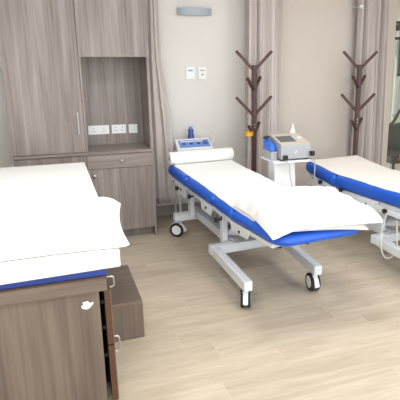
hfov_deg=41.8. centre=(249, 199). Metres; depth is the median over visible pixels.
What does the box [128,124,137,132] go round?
socket plate
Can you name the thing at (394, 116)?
exercise machine
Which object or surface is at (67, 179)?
sheet
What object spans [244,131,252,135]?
tape roll
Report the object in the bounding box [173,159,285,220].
sheet
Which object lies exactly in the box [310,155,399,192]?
sheet
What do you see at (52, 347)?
couch
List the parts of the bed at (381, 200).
hinge plate, hinge plate, lying frame, hinge plate, lifting post, lifting arm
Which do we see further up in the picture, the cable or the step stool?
the cable
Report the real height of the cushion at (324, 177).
0.153 m
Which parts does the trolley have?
leg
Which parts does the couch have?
rail, mattress, drawer, drawer, handle, drawer, drawer, handle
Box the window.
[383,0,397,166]
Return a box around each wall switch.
[186,67,194,78]
[198,67,205,78]
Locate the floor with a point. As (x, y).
(339, 340)
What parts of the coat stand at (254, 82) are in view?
arm, arm, arm, arm, arm, arm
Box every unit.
[174,136,213,151]
[269,133,314,186]
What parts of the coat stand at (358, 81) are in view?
arm, arm, arm, arm, arm, arm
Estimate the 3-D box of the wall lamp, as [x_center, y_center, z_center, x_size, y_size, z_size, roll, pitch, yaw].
[-0.538,-1.839,5.075,0.352,0.064,0.070,-6,16,-20]
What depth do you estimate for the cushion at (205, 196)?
4.14 m
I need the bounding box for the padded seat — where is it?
[386,123,399,169]
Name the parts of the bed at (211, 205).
hinge plate, lifting post, hinge plate, clamp knob, lifting post, lying frame, lifting arm, hinge plate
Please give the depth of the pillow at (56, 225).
2.35 m
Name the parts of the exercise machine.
lever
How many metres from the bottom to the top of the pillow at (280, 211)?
0.184 m
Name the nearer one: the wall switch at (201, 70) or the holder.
the holder
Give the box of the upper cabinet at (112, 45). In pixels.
[73,0,152,151]
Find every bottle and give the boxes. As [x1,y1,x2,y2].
[188,126,193,138]
[290,124,295,132]
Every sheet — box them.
[0,162,120,284]
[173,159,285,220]
[293,224,368,231]
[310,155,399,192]
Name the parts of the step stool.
panel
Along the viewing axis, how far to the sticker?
2.35 m
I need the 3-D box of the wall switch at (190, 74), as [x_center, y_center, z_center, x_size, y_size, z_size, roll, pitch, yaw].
[-0.602,-1.276,5.236,0.089,0.120,0.013,-6,16,-20]
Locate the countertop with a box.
[13,142,153,159]
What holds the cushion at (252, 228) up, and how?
on the bed at (211, 205)
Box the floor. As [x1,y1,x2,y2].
[106,162,399,399]
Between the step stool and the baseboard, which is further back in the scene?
the baseboard
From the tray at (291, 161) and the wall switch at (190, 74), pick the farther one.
the wall switch at (190, 74)
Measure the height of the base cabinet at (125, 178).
0.799 m
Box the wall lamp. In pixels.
[177,8,211,15]
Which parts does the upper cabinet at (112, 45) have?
panel, door, panel, panel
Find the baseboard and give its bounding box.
[156,202,200,216]
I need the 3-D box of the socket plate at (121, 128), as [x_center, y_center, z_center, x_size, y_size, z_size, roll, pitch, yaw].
[-1.234,-0.669,4.896,0.132,0.083,0.012,-6,16,-20]
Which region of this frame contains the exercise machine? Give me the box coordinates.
[388,18,399,168]
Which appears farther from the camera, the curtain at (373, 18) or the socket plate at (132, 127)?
the curtain at (373, 18)
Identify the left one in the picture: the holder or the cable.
the holder
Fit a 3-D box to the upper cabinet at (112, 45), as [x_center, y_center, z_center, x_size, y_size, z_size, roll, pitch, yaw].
[-1.249,-1.356,4.618,0.577,1.754,0.580,-6,16,-20]
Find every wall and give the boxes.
[0,0,244,205]
[245,0,393,185]
[389,0,399,122]
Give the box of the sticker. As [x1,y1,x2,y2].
[81,301,93,309]
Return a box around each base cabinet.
[14,156,86,167]
[86,151,156,235]
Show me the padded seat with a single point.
(393, 147)
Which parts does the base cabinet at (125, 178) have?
drawer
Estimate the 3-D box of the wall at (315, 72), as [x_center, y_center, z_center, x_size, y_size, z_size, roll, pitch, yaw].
[0.728,-1.279,5.746,1.655,2.660,0.350,-6,16,-20]
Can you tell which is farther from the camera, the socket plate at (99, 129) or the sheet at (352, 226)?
the socket plate at (99, 129)
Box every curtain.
[146,0,175,203]
[247,0,282,178]
[351,0,389,165]
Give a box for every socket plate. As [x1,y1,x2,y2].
[88,125,109,134]
[111,124,125,133]
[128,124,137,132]
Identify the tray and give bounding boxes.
[261,156,310,163]
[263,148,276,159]
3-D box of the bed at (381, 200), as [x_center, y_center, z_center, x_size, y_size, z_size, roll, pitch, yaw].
[1.250,0.150,4.342,0.726,0.648,2.118,-7,17,-25]
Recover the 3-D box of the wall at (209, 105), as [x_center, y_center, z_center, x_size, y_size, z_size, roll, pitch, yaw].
[-1.464,-1.084,5.035,2.965,2.660,0.150,-6,16,-20]
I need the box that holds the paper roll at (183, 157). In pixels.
[167,147,233,164]
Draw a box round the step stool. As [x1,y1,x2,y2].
[106,265,144,341]
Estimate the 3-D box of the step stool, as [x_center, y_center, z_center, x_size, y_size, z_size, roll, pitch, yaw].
[-0.828,0.643,3.325,0.192,0.236,0.590,-6,16,-20]
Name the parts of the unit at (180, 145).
control panel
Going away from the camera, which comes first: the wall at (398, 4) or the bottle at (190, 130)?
the bottle at (190, 130)
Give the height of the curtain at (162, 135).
2.470 m
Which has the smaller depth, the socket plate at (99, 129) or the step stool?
the step stool
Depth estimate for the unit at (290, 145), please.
4.51 m
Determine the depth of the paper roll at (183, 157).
4.83 m
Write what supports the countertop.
on the base cabinet at (74, 159)
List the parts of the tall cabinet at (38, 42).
handle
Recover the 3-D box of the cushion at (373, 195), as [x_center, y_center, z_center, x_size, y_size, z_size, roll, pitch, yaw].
[1.395,-0.028,4.078,0.650,0.149,1.618,-7,17,-25]
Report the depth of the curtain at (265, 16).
5.20 m
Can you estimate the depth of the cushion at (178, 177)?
4.60 m
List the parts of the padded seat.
backrest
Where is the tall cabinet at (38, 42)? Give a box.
[0,0,85,155]
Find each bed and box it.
[168,165,358,307]
[306,162,399,258]
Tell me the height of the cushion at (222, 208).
0.104 m
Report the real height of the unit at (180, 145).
0.135 m
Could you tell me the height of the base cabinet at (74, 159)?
0.799 m
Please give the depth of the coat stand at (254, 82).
5.04 m
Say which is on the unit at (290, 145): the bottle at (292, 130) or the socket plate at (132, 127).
the bottle at (292, 130)
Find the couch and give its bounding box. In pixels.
[0,269,120,399]
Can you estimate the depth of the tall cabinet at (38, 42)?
4.22 m
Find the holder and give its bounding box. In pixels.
[263,136,276,159]
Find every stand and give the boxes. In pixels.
[235,50,272,172]
[261,156,310,247]
[341,51,377,154]
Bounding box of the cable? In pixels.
[380,211,397,258]
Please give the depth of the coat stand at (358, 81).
5.42 m
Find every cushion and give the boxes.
[168,165,190,185]
[186,178,216,204]
[213,197,235,219]
[232,210,358,245]
[306,162,338,185]
[335,175,399,207]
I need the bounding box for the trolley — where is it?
[173,149,194,212]
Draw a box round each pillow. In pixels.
[0,197,129,261]
[232,186,383,239]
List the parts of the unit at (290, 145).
control panel, casing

